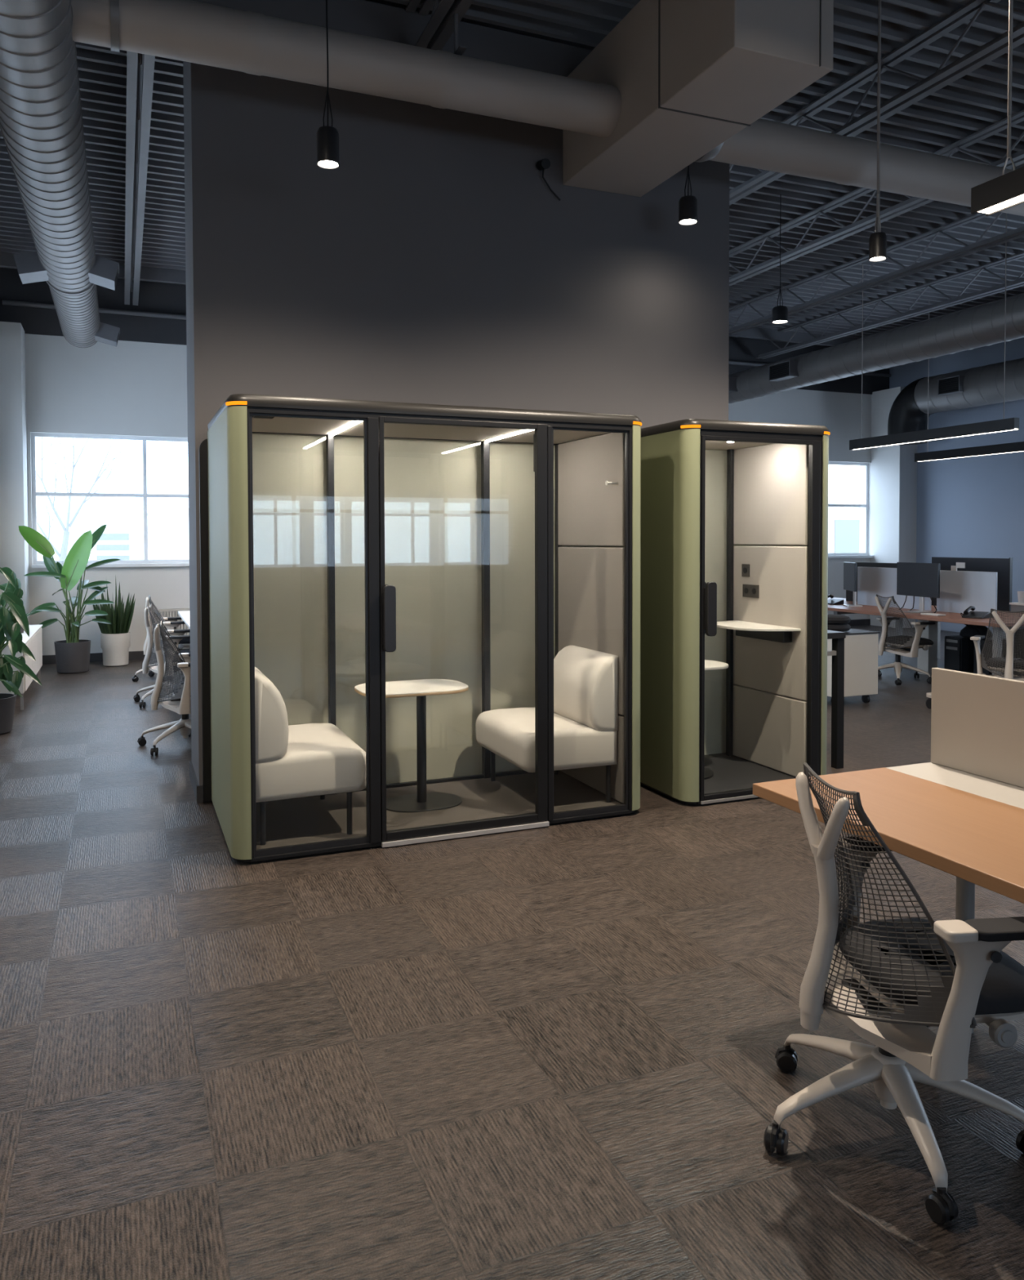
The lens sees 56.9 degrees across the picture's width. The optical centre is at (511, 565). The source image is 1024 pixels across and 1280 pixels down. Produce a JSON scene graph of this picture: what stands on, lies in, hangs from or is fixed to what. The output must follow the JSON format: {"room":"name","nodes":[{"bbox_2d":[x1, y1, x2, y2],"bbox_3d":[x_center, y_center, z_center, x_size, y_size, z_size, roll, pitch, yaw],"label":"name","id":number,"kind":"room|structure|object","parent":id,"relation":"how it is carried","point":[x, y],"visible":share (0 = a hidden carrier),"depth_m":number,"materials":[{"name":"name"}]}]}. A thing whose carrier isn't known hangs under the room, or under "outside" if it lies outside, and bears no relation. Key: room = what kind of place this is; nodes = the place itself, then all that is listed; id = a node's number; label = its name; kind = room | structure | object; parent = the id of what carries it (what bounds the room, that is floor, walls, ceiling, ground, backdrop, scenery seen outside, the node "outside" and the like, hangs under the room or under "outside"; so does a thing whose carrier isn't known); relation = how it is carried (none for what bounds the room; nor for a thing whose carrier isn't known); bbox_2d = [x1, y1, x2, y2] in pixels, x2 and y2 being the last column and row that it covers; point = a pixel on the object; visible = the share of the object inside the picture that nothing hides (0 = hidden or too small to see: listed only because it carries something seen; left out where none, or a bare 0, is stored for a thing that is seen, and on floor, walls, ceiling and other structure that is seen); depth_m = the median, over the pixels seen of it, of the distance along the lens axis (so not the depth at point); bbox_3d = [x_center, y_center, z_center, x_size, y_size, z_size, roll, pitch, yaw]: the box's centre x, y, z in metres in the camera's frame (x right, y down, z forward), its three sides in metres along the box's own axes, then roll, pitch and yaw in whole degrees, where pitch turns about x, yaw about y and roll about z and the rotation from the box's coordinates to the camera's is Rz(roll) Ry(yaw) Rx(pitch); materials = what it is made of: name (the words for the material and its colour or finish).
{"room":"open-plan office","nodes":[
{"label":"open-plan office","id":0,"kind":"room"},
{"bbox_2d":[0,321,29,625],"bbox_3d":[-6.006,-0.813,11.361,0.280,4.100,0.520,-1,2,-22],"label":"wall","id":1,"kind":"structure","parent":0,"point":[14,548],"depth_m":11.12,"materials":[{"name":"paint"}]},
{"bbox_2d":[0,267,888,655],"bbox_3d":[0.182,-1.287,14.336,14.700,4.850,0.320,-1,2,-22],"label":"wall","id":2,"kind":"structure","parent":0,"point":[133,388],"depth_m":12.11,"materials":[{"name":"paint"}]},
{"bbox_2d":[31,432,189,564],"bbox_3d":[-4.631,-0.854,12.340,2.930,1.640,0.068,-1,2,-22],"label":"window","id":3,"kind":"structure","parent":2,"relation":"in","point":[34,494],"depth_m":12.12,"materials":[{"name":"white plastic"}]},
{"bbox_2d":[31,563,189,568],"bbox_3d":[-4.575,-0.011,12.234,2.930,0.040,0.140,-1,2,-22],"label":"trim","id":4,"kind":"structure","parent":2,"relation":"attached to","point":[128,565],"depth_m":12.08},
{"bbox_2d":[2,299,890,377],"bbox_3d":[0.264,-3.275,14.068,13.900,0.060,0.060,-1,2,-22],"label":"trim","id":5,"kind":"structure","parent":2,"relation":"attached to","point":[13,303],"depth_m":11.98,"materials":[{"name":"metal"}]},
{"bbox_2d":[42,618,870,664],"bbox_3d":[0.198,1.087,14.247,13.340,0.110,0.015,-1,2,-22],"label":"baseboard","id":6,"kind":"structure","parent":2,"relation":"attached to","point":[94,657],"depth_m":12.14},
{"bbox_2d":[827,462,868,555],"bbox_3d":[5.367,-0.994,16.463,2.100,1.640,0.068,-1,2,-22],"label":"window","id":7,"kind":"structure","parent":2,"relation":"in","point":[865,465],"depth_m":16.81,"materials":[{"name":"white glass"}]},
{"bbox_2d":[827,555,873,558],"bbox_3d":[5.408,-0.150,16.351,2.070,0.040,0.140,-1,2,-22],"label":"trim","id":8,"kind":"structure","parent":2,"relation":"attached to","point":[851,556],"depth_m":16.49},
{"bbox_2d":[182,0,728,785],"bbox_3d":[-0.257,-1.066,6.488,3.700,4.850,0.660,-1,2,-22],"label":"wall","id":9,"kind":"structure","parent":0,"point":[437,264],"depth_m":5.99,"materials":[{"name":"paint"}]},
{"bbox_2d":[189,760,212,803],"bbox_3d":[-0.250,1.308,6.552,3.730,0.100,0.685,-1,2,-22],"label":"baseboard","id":10,"kind":"structure","parent":9,"relation":"attached to","point":[197,789],"depth_m":5.63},
{"bbox_2d":[535,158,560,200],"bbox_3d":[0.253,-2.560,6.253,0.166,0.256,0.104,-1,2,-22],"label":"security camera","id":11,"kind":"object","parent":9,"relation":"attached to","point":[544,164],"visible":1,"depth_m":6.22,"materials":[{"name":"black metal"}]},
{"bbox_2d":[562,0,833,196],"bbox_3d":[0.984,-2.995,5.540,0.606,0.937,1.931,-1,2,-22],"label":"duct","id":12,"kind":"object","parent":9,"relation":"attached to","point":[689,76],"visible":0.94,"depth_m":5.16,"materials":[{"name":"metal"}]},
{"bbox_2d":[71,0,621,137],"bbox_3d":[-0.823,-2.986,5.121,3.060,0.832,0.304,-1,2,-22],"label":"duct","id":13,"kind":"object","parent":12,"relation":"attached to","point":[249,42],"visible":0.97,"depth_m":4.99,"materials":[{"name":"metal"}]},
{"bbox_2d":[0,0,119,347],"bbox_3d":[-2.159,-2.590,4.071,0.837,0.472,15.300,-1,2,-22],"label":"spiral duct","id":14,"kind":"object","parent":13,"relation":"attached to","point":[42,126],"visible":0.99,"depth_m":5.68,"materials":[{"name":"metal"}]},
{"bbox_2d":[13,251,48,284],"bbox_3d":[-4.179,-2.613,8.269,0.303,0.230,0.340,-1,2,-22],"label":"outlet","id":15,"kind":"object","parent":14,"relation":"attached to","point":[30,269],"depth_m":8.12,"materials":[{"name":"black metal"}]},
{"bbox_2d":[88,254,119,290],"bbox_3d":[-3.666,-2.623,8.426,0.303,0.230,0.340,-1,2,-22],"label":"outlet","id":16,"kind":"object","parent":14,"relation":"attached to","point":[104,272],"depth_m":8.30,"materials":[{"name":"black metal"}]},
{"bbox_2d":[94,322,119,346],"bbox_3d":[-4.715,-2.692,10.967,0.303,0.230,0.300,-1,2,-22],"label":"outlet","id":17,"kind":"object","parent":14,"relation":"attached to","point":[107,334],"depth_m":10.85,"materials":[{"name":"black metal"}]},
{"bbox_2d":[694,119,1023,216],"bbox_3d":[3.568,-2.764,6.939,5.240,0.340,0.340,-1,2,-22],"label":"duct","id":18,"kind":"object","parent":12,"relation":"attached to","point":[765,144],"visible":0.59,"depth_m":6.29,"materials":[{"name":"metal"}]},
{"bbox_2d":[0,625,1023,1279],"bbox_3d":[3.682,1.425,5.941,14.700,0.120,18.900,-1,2,-22],"label":"floor","id":19,"kind":"structure","parent":0,"point":[547,1052],"depth_m":2.85,"materials":[{"name":"carpet"}]},
{"bbox_2d":[0,567,42,734],"bbox_3d":[-4.065,0.636,7.439,0.696,1.412,0.652,-1,2,-22],"label":"potted plant","id":20,"kind":"object","parent":19,"relation":"on","point":[11,620],"visible":1,"depth_m":7.45,"materials":[{"name":"plant"}]},
{"bbox_2d":[0,693,16,734],"bbox_3d":[-4.173,1.194,7.562,0.370,0.290,0.370,-1,2,-22],"label":"pot","id":21,"kind":"object","parent":20,"relation":"on","point":[7,700],"depth_m":7.52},
{"bbox_2d":[0,624,42,710],"bbox_3d":[-5.008,0.983,9.382,0.490,0.615,2.010,-1,2,-22],"label":"credenza","id":22,"kind":"object","parent":19,"relation":"on","point":[34,642],"visible":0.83,"depth_m":9.13,"materials":[{"name":"beige paint"}]},
{"bbox_2d":[19,610,35,633],"bbox_3d":[-4.948,0.555,9.419,0.380,0.238,0.368,0,2,7],"label":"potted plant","id":23,"kind":"object","parent":22,"relation":"on","point":[27,615],"visible":0.14,"depth_m":9.43,"materials":[{"name":"green plant"}]},
{"bbox_2d":[18,524,120,673],"bbox_3d":[-5.181,0.380,10.962,0.744,1.733,1.006,1,2,43],"label":"potted plant","id":24,"kind":"object","parent":19,"relation":"on","point":[72,654],"visible":0.98,"depth_m":10.90,"materials":[{"name":"plant"}]},
{"bbox_2d":[53,639,90,673],"bbox_3d":[-5.140,1.064,11.056,0.390,0.360,0.390,-1,2,-22],"label":"pot","id":25,"kind":"object","parent":24,"relation":"on","point":[72,655],"depth_m":10.91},
{"bbox_2d":[93,574,135,666],"bbox_3d":[-4.903,0.660,11.632,0.499,1.133,0.400,-1,2,-22],"label":"snake plant","id":26,"kind":"object","parent":19,"relation":"on","point":[115,639],"visible":0.92,"depth_m":11.54,"materials":[{"name":"green plant"}]},
{"bbox_2d":[132,595,190,682],"bbox_3d":[-3.831,0.792,10.444,0.704,0.931,0.702,-1,2,-25],"label":"office chair","id":27,"kind":"object","parent":19,"relation":"on","point":[170,623],"visible":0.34,"depth_m":10.30,"materials":[{"name":"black plastic"}]},
{"bbox_2d":[133,604,190,707],"bbox_3d":[-3.244,0.833,8.971,0.694,0.929,0.710,-1,2,-16],"label":"office chair","id":28,"kind":"object","parent":19,"relation":"on","point":[176,636],"visible":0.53,"depth_m":8.88,"materials":[{"name":"black plastic"}]},
{"bbox_2d":[137,621,191,755],"bbox_3d":[-2.441,0.884,7.066,0.696,0.929,0.711,-1,2,-18],"label":"office chair","id":29,"kind":"object","parent":19,"relation":"on","point":[180,702],"visible":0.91,"depth_m":6.95,"materials":[{"name":"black plastic"}]},
{"bbox_2d":[159,608,189,635],"bbox_3d":[-3.883,0.877,12.462,1.440,0.650,0.070,-1,2,-22],"label":"radiator","id":30,"kind":"object","parent":19,"relation":"on","point":[162,611],"visible":0.12,"depth_m":12.23,"materials":[{"name":"metal"}]},
{"bbox_2d":[177,610,190,650],"bbox_3d":[-2.430,0.930,8.978,1.172,0.730,4.400,-1,2,-22],"label":"table","id":31,"kind":"object","parent":19,"relation":"on","point":[184,615],"visible":0.14,"depth_m":10.04,"materials":[{"name":"white laminate"}]},
{"bbox_2d":[198,394,641,862],"bbox_3d":[-0.514,0.279,5.358,2.293,2.225,1.240,-1,2,-22],"label":"booth","id":32,"kind":"object","parent":19,"relation":"on","point":[345,544],"visible":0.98,"depth_m":5.50,"materials":[{"name":"glass"}]},
{"bbox_2d":[225,400,247,405],"bbox_3d":[-1.290,-0.759,4.415,0.114,0.016,0.033,0,2,16],"label":"light","id":33,"kind":"object","parent":32,"relation":"on","point":[227,402],"depth_m":4.40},
{"bbox_2d":[252,416,274,418],"bbox_3d":[-1.216,-0.731,4.629,0.100,0.010,0.080,-1,2,-22],"label":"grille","id":34,"kind":"object","parent":32,"relation":"attached to","point":[260,417],"depth_m":4.63,"materials":[{"name":"black metal"}]},
{"bbox_2d":[254,666,365,844],"bbox_3d":[-1.134,0.939,5.046,0.587,0.837,0.795,-1,2,-22],"label":"lounge chair","id":35,"kind":"object","parent":32,"relation":"on","point":[309,759],"visible":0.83,"depth_m":4.66,"materials":[{"name":"fabric"}]},
{"bbox_2d":[354,679,468,812],"bbox_3d":[-0.563,1.013,5.314,0.615,0.671,0.460,-1,2,-22],"label":"pedestal table","id":36,"kind":"object","parent":32,"relation":"on","point":[422,801],"visible":0.88,"depth_m":5.33,"materials":[{"name":"white wood"}]},
{"bbox_2d":[475,644,617,802],"bbox_3d":[0.187,0.920,5.591,0.587,0.837,0.795,-1,2,-22],"label":"lounge chair","id":37,"kind":"object","parent":32,"relation":"on","point":[585,681],"visible":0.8,"depth_m":5.33,"materials":[{"name":"fabric"}]},
{"bbox_2d":[632,421,641,426],"bbox_3d":[0.699,-0.787,5.235,0.033,0.016,0.114,1,2,29],"label":"light","id":38,"kind":"object","parent":32,"relation":"on","point":[634,423],"depth_m":5.20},
{"bbox_2d":[640,418,830,804],"bbox_3d":[1.292,0.256,6.030,1.080,2.225,1.095,-1,2,-22],"label":"booth","id":39,"kind":"object","parent":19,"relation":"on","point":[734,514],"visible":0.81,"depth_m":5.80,"materials":[{"name":"black metal"}]},
{"bbox_2d":[680,424,700,428],"bbox_3d":[1.016,-0.792,5.374,0.114,0.016,0.033,0,2,16],"label":"light","id":40,"kind":"object","parent":39,"relation":"on","point":[682,426],"depth_m":5.36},
{"bbox_2d":[703,659,728,779],"bbox_3d":[1.151,0.972,6.004,0.420,0.705,0.370,-1,2,-22],"label":"stool","id":41,"kind":"object","parent":39,"relation":"on","point":[708,664],"visible":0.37,"depth_m":5.92,"materials":[{"name":"white laminate"}]},
{"bbox_2d":[716,620,799,631],"bbox_3d":[1.509,0.391,6.077,0.323,0.016,0.659,-1,2,-22],"label":"wall shelf","id":42,"kind":"object","parent":39,"relation":"attached to","point":[746,625],"depth_m":5.99,"materials":[{"name":"white laminate"}]},
{"bbox_2d":[826,630,845,768],"bbox_3d":[1.920,0.896,6.504,0.425,0.915,0.590,-1,2,-22],"label":"side table","id":43,"kind":"object","parent":19,"relation":"on","point":[837,637],"visible":0.2,"depth_m":6.32,"materials":[{"name":"black metal"}]},
{"bbox_2d":[826,628,879,702],"bbox_3d":[3.077,0.947,8.925,0.530,0.672,0.520,-1,2,-22],"label":"pedestal","id":44,"kind":"object","parent":19,"relation":"on","point":[860,646],"visible":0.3,"depth_m":8.71,"materials":[{"name":"beige paint"}]},
{"bbox_2d":[826,623,850,631],"bbox_3d":[2.991,0.575,8.847,0.350,0.073,0.350,-1,2,-22],"label":"round cushion","id":45,"kind":"object","parent":44,"relation":"on","point":[842,627],"visible":0.4,"depth_m":8.70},
{"bbox_2d":[826,613,850,624],"bbox_3d":[2.990,0.500,8.845,0.350,0.073,0.350,-1,2,-22],"label":"round cushion","id":46,"kind":"object","parent":45,"relation":"on","point":[831,619],"visible":0.62,"depth_m":8.70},
{"bbox_2d":[752,762,1023,1033],"bbox_3d":[1.607,1.103,2.462,0.980,0.730,1.870,-1,2,-22],"label":"office desk","id":47,"kind":"object","parent":19,"relation":"on","point":[969,827],"visible":0.72,"depth_m":2.80,"materials":[{"name":"brown wood"}]},
{"bbox_2d":[752,767,1023,903],"bbox_3d":[1.414,0.759,2.374,0.565,0.038,1.870,-1,2,-22],"label":"countertop","id":48,"kind":"structure","parent":47,"relation":"on","point":[975,839],"depth_m":2.70,"materials":[{"name":"brown wood"}]},
{"bbox_2d":[930,667,1023,787],"bbox_3d":[1.877,0.562,2.554,0.022,0.344,1.860,-1,2,-22],"label":"divider","id":49,"kind":"object","parent":47,"relation":"on","point":[977,720],"visible":1,"depth_m":3.22,"materials":[{"name":"fabric"}]},
{"bbox_2d":[763,762,1023,1224],"bbox_3d":[0.972,1.004,2.445,0.704,0.931,0.702,0,2,-9],"label":"office chair","id":50,"kind":"object","parent":19,"relation":"on","point":[888,981],"visible":0.98,"depth_m":2.34,"materials":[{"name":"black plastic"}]},
{"bbox_2d":[874,594,935,684],"bbox_3d":[4.169,0.780,10.215,0.695,0.929,0.711,0,2,-12],"label":"office chair","id":51,"kind":"object","parent":19,"relation":"on","point":[900,645],"visible":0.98,"depth_m":10.07,"materials":[{"name":"black plastic"}]},
{"bbox_2d":[827,597,1023,675],"bbox_3d":[4.312,0.843,11.607,1.400,0.725,5.080,-1,2,-22],"label":"office desk","id":52,"kind":"object","parent":19,"relation":"on","point":[926,660],"visible":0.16,"depth_m":10.62,"materials":[{"name":"brown wood"}]},
{"bbox_2d":[827,594,844,604],"bbox_3d":[3.971,0.429,11.755,0.200,0.133,0.235,-1,2,-34],"label":"desk phone","id":53,"kind":"object","parent":52,"relation":"on","point":[830,602],"visible":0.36,"depth_m":11.70,"materials":[{"name":"black plastic"}]},
{"bbox_2d":[842,562,862,606],"bbox_3d":[4.117,0.224,11.406,0.190,0.525,0.500,0,2,5],"label":"monitor","id":54,"kind":"object","parent":52,"relation":"on","point":[849,568],"visible":1,"depth_m":11.38,"materials":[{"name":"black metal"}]},
{"bbox_2d":[845,561,896,601],"bbox_3d":[4.604,0.218,11.835,0.030,0.510,1.150,-1,2,-22],"label":"screen","id":55,"kind":"object","parent":52,"relation":"on","point":[849,594],"visible":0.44,"depth_m":12.04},
{"bbox_2d":[857,566,931,610],"bbox_3d":[4.499,0.260,11.160,0.020,0.465,1.140,-1,2,-22],"label":"screen","id":56,"kind":"object","parent":52,"relation":"on","point":[871,581],"visible":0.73,"depth_m":11.32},
{"bbox_2d":[893,610,920,613],"bbox_3d":[4.355,0.511,10.415,0.120,0.005,0.300,-1,2,-22],"label":"keyboard","id":57,"kind":"object","parent":52,"relation":"on","point":[894,611],"visible":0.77,"depth_m":10.41,"materials":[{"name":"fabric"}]},
{"bbox_2d":[896,562,939,613],"bbox_3d":[4.505,0.240,10.422,0.190,0.545,0.660,-1,2,-16],"label":"monitor","id":58,"kind":"object","parent":52,"relation":"on","point":[921,580],"visible":1,"depth_m":10.39,"materials":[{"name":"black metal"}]},
{"bbox_2d":[897,595,937,613],"bbox_3d":[4.507,0.412,10.490,0.051,0.197,0.523,-1,2,-22],"label":"cables","id":59,"kind":"object","parent":58,"relation":"hanging from","point":[905,596],"visible":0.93,"depth_m":10.54,"materials":[{"name":"black plastic"}]},
{"bbox_2d":[827,597,1023,627],"bbox_3d":[4.311,0.498,11.598,1.400,0.035,5.080,-1,2,-22],"label":"countertop","id":60,"kind":"structure","parent":52,"relation":"on","point":[950,617],"depth_m":10.12,"materials":[{"name":"brown wood"}]},
{"bbox_2d":[920,613,945,616],"bbox_3d":[4.465,0.517,10.017,0.120,0.015,0.240,-1,2,-22],"label":"keyboard","id":61,"kind":"object","parent":52,"relation":"on","point":[926,614],"visible":1,"depth_m":9.95,"materials":[{"name":"plastic"}]},
{"bbox_2d":[936,569,997,613],"bbox_3d":[4.898,0.288,10.192,0.020,0.460,0.775,-1,2,-22],"label":"screen","id":62,"kind":"object","parent":52,"relation":"on","point":[959,590],"visible":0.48,"depth_m":10.17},
{"bbox_2d":[951,565,956,570],"bbox_3d":[4.834,0.027,10.329,0.012,0.055,0.075,-1,2,-22],"label":"paper note","id":63,"kind":"object","parent":62,"relation":"on","point":[953,567],"visible":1,"depth_m":10.32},
{"bbox_2d":[960,605,989,618],"bbox_3d":[4.744,0.485,9.694,0.200,0.133,0.235,-1,2,-40],"label":"desk phone","id":64,"kind":"object","parent":52,"relation":"on","point":[975,615],"visible":0.91,"depth_m":9.68,"materials":[{"name":"black plastic"}]},
{"bbox_2d":[925,692,931,708],"bbox_3d":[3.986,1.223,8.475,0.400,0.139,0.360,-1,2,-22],"label":"office chair","id":65,"kind":"object","parent":19,"relation":"on","point":[928,702],"visible":0.2,"depth_m":8.53,"materials":[{"name":"black plastic"}]},
{"bbox_2d":[943,635,973,673],"bbox_3d":[5.094,1.011,10.609,0.420,0.440,0.230,-1,2,-22],"label":"computer tower","id":66,"kind":"object","parent":19,"relation":"on","point":[958,650],"visible":0.51,"depth_m":10.48,"materials":[{"name":"black metal"}]},
{"bbox_2d":[931,556,1012,658],"bbox_3d":[5.622,0.547,11.607,0.090,1.310,1.165,-1,2,-22],"label":"screen","id":67,"kind":"object","parent":19,"relation":"on","point":[1003,566],"visible":0.45,"depth_m":11.25,"materials":[{"name":"black fabric"}]},
{"bbox_2d":[955,562,964,568],"bbox_3d":[5.554,-0.005,11.691,0.013,0.070,0.130,-1,2,-22],"label":"label card","id":68,"kind":"object","parent":67,"relation":"attached to","point":[959,565],"visible":0.86,"depth_m":11.68,"materials":[{"name":"paper"}]},
{"bbox_2d":[973,637,1006,675],"bbox_3d":[5.269,1.018,10.341,0.360,0.440,0.200,-1,2,-22],"label":"computer tower","id":69,"kind":"object","parent":19,"relation":"on","point":[982,641],"visible":0.12,"depth_m":10.25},
{"bbox_2d":[969,608,1023,680],"bbox_3d":[4.372,0.834,8.221,0.702,0.931,0.704,1,2,35],"label":"office chair","id":70,"kind":"object","parent":19,"relation":"on","point":[1012,668],"visible":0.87,"depth_m":8.14,"materials":[{"name":"black plastic"}]},
{"bbox_2d":[959,623,991,639],"bbox_3d":[5.103,0.702,10.346,0.324,0.189,0.340,-1,2,-22],"label":"backpack","id":71,"kind":"object","parent":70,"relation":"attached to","point":[968,631],"visible":0.65,"depth_m":10.28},
{"bbox_2d":[1008,602,1023,658],"bbox_3d":[5.995,0.836,10.018,0.420,0.820,1.320,-1,2,-22],"label":"storage cabinet","id":72,"kind":"object","parent":19,"relation":"on","point":[1015,606],"visible":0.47,"depth_m":10.45,"materials":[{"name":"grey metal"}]},
{"bbox_2d":[1017,591,1023,603],"bbox_3d":[5.645,0.349,10.456,0.090,0.130,0.090,-1,2,-22],"label":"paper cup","id":73,"kind":"object","parent":72,"relation":"on","point":[1020,593],"visible":1,"depth_m":10.43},
{"bbox_2d":[0,0,1023,346],"bbox_3d":[3.649,-3.559,5.853,14.700,0.150,18.810,-1,2,-22],"label":"ceiling","id":74,"kind":"structure","parent":0,"point":[977,100],"depth_m":8.23,"materials":[{"name":"metal"}]},
{"bbox_2d":[124,51,155,305],"bbox_3d":[-1.380,-3.232,3.618,0.160,0.345,17.900,-1,2,-22],"label":"joist","id":75,"kind":"object","parent":74,"relation":"hanging from","point":[140,67],"visible":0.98,"depth_m":7.38,"materials":[{"name":"metal"}]},
{"bbox_2d":[316,0,339,168],"bbox_3d":[-0.889,-2.686,4.539,0.106,1.500,0.106,-1,2,-22],"label":"pendant lamp","id":76,"kind":"object","parent":74,"relation":"hanging from","point":[327,137],"visible":1,"depth_m":4.53,"materials":[{"name":"black metal"}]},
{"bbox_2d":[405,0,473,50],"bbox_3d":[1.458,-3.163,0.936,0.160,0.345,10.775,-1,2,-22],"label":"joist","id":77,"kind":"object","parent":74,"relation":"hanging from","point":[444,31],"visible":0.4,"depth_m":5.50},
{"bbox_2d":[678,165,697,225],"bbox_3d":[1.156,-2.872,6.189,0.122,1.230,0.122,-1,2,-22],"label":"pendant lamp","id":78,"kind":"object","parent":74,"relation":"hanging from","point":[687,205],"visible":0.94,"depth_m":6.16,"materials":[{"name":"black metal"}]},
{"bbox_2d":[771,194,787,324],"bbox_3d":[2.586,-2.962,9.104,0.150,1.220,0.150,-1,2,-22],"label":"pendant lamp","id":79,"kind":"object","parent":74,"relation":"hanging from","point":[779,313],"visible":1,"depth_m":9.08,"materials":[{"name":"black metal"}]},
{"bbox_2d":[728,293,1023,403],"bbox_3d":[5.259,-2.700,10.593,0.589,0.458,9.700,-1,2,-22],"label":"spiral duct","id":80,"kind":"object","parent":74,"relation":"hanging from","point":[981,326],"visible":0.91,"depth_m":11.71,"materials":[{"name":"metal"}]},
{"bbox_2d":[728,376,737,393],"bbox_3d":[3.344,-2.799,14.670,0.160,0.220,0.300,-1,2,-22],"label":"outlet","id":81,"kind":"object","parent":80,"relation":"attached to","point":[732,380],"depth_m":14.53,"materials":[{"name":"black metal"}]},
{"bbox_2d":[768,360,798,382],"bbox_3d":[3.859,-2.766,13.422,0.160,0.220,0.460,-1,2,-22],"label":"outlet","id":82,"kind":"object","parent":80,"relation":"attached to","point":[787,371],"depth_m":13.35,"materials":[{"name":"black metal"}]},
{"bbox_2d":[728,0,1023,205],"bbox_3d":[3.057,-3.294,5.448,0.160,0.345,17.900,-1,2,-22],"label":"joist","id":83,"kind":"object","parent":74,"relation":"hanging from","point":[997,46],"visible":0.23,"depth_m":6.36,"materials":[{"name":"metal"}]},
{"bbox_2d":[728,110,1023,286],"bbox_3d":[4.536,-3.314,6.058,0.160,0.345,17.900,-1,2,-22],"label":"joist","id":84,"kind":"object","parent":74,"relation":"hanging from","point":[914,202],"visible":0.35,"depth_m":9.15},
{"bbox_2d":[728,212,1023,335],"bbox_3d":[6.015,-3.335,6.668,0.160,0.345,17.900,-1,2,-22],"label":"joist","id":85,"kind":"object","parent":74,"relation":"hanging from","point":[1018,233],"visible":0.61,"depth_m":10.80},
{"bbox_2d":[868,0,886,262],"bbox_3d":[2.219,-2.669,5.714,0.100,1.615,0.100,-1,2,-22],"label":"pendant lamp","id":86,"kind":"object","parent":74,"relation":"hanging from","point":[877,240],"visible":1,"depth_m":5.70,"materials":[{"name":"metal"}]},
{"bbox_2d":[755,252,1023,359],"bbox_3d":[7.494,-3.356,7.278,0.160,0.345,17.900,-1,2,-22],"label":"joist","id":87,"kind":"object","parent":74,"relation":"hanging from","point":[1018,282],"visible":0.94,"depth_m":12.62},
{"bbox_2d":[848,213,1018,450],"bbox_3d":[4.612,-2.503,10.505,0.070,2.225,2.320,-1,2,-22],"label":"linear pendant","id":88,"kind":"object","parent":74,"relation":"hanging from","point":[1010,424],"visible":0.93,"depth_m":10.29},
{"bbox_2d":[856,293,1023,339],"bbox_3d":[8.973,-3.376,7.888,0.160,0.345,17.900,-1,2,-22],"label":"joist","id":89,"kind":"object","parent":74,"relation":"hanging from","point":[1021,293],"visible":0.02,"depth_m":13.94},
{"bbox_2d":[914,301,1023,462],"bbox_3d":[6.250,-2.554,12.170,0.070,2.225,2.650,-1,2,-22],"label":"linear pendant","id":90,"kind":"object","parent":74,"relation":"hanging from","point":[1011,447],"visible":0.88,"depth_m":12.57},
{"bbox_2d":[970,0,1023,216],"bbox_3d":[1.854,-2.278,2.509,0.075,2.215,1.435,-1,2,-22],"label":"linear pendant","id":91,"kind":"object","parent":74,"relation":"hanging from","point":[1004,192],"visible":1,"depth_m":3.08,"materials":[{"name":"metal"}]},
{"bbox_2d":[869,386,916,627],"bbox_3d":[6.677,-0.998,16.511,0.420,4.120,0.670,-1,2,-22],"label":"wall","id":92,"kind":"structure","parent":0,"point":[893,473],"depth_m":16.29,"materials":[{"name":"paint"}]},
{"bbox_2d":[887,357,1023,444],"bbox_3d":[7.913,-2.425,11.978,0.676,1.019,8.221,-1,2,-22],"label":"duct","id":93,"kind":"object","parent":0,"point":[983,385],"visible":0.97,"depth_m":14.33,"materials":[{"name":"metal"}]},
{"bbox_2d":[937,375,964,395],"bbox_3d":[6.663,-2.728,14.310,0.140,0.240,0.400,-1,2,-22],"label":"outlet","id":94,"kind":"object","parent":93,"relation":"attached to","point":[952,385],"depth_m":14.25,"materials":[{"name":"black metal"}]},
{"bbox_2d":[888,337,1023,634],"bbox_3d":[10.319,-1.151,8.595,0.340,4.850,18.670,-1,2,-22],"label":"wall","id":95,"kind":"structure","parent":0,"point":[967,507],"depth_m":15.23,"materials":[{"name":"paint"}]},
{"bbox_2d":[0,252,857,346],"bbox_3d":[0.489,-3.615,13.513,13.900,0.150,0.080,-1,2,-22],"label":"beam","id":96,"kind":"structure","parent":95,"relation":"attached to","point":[6,260],"depth_m":11.61,"materials":[{"name":"metal"}]},
{"label":"outside","id":97,"kind":"structure","parent":0,"visible":0},
{"bbox_3d":[-15.425,-0.017,76.744,150.000,0.100,126.400,-1,2,-22],"label":"ground","id":98,"kind":"structure","parent":97,"visible":0},
{"bbox_2d":[35,436,130,560],"bbox_3d":[-10.263,-1.301,21.787,2.826,5.519,1.906,-1,2,-22],"label":"bare tree","id":99,"kind":"object","parent":98,"relation":"on","point":[63,554],"visible":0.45,"depth_m":21.67,"materials":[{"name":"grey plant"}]},
{"bbox_2d":[36,506,189,560],"bbox_3d":[-17.479,-2.130,73.783,36.400,4.300,10.200,-1,2,-22],"label":"office building","id":100,"kind":"structure","parent":98,"relation":"on","point":[122,537],"depth_m":64.69,"materials":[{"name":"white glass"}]},
{"bbox_2d":[827,497,859,553],"bbox_3d":[29.092,-1.825,60.550,40.400,4.200,10.200,-1,2,-22],"label":"building","id":101,"kind":"structure","parent":98,"relation":"on","point":[843,522],"depth_m":50.49,"materials":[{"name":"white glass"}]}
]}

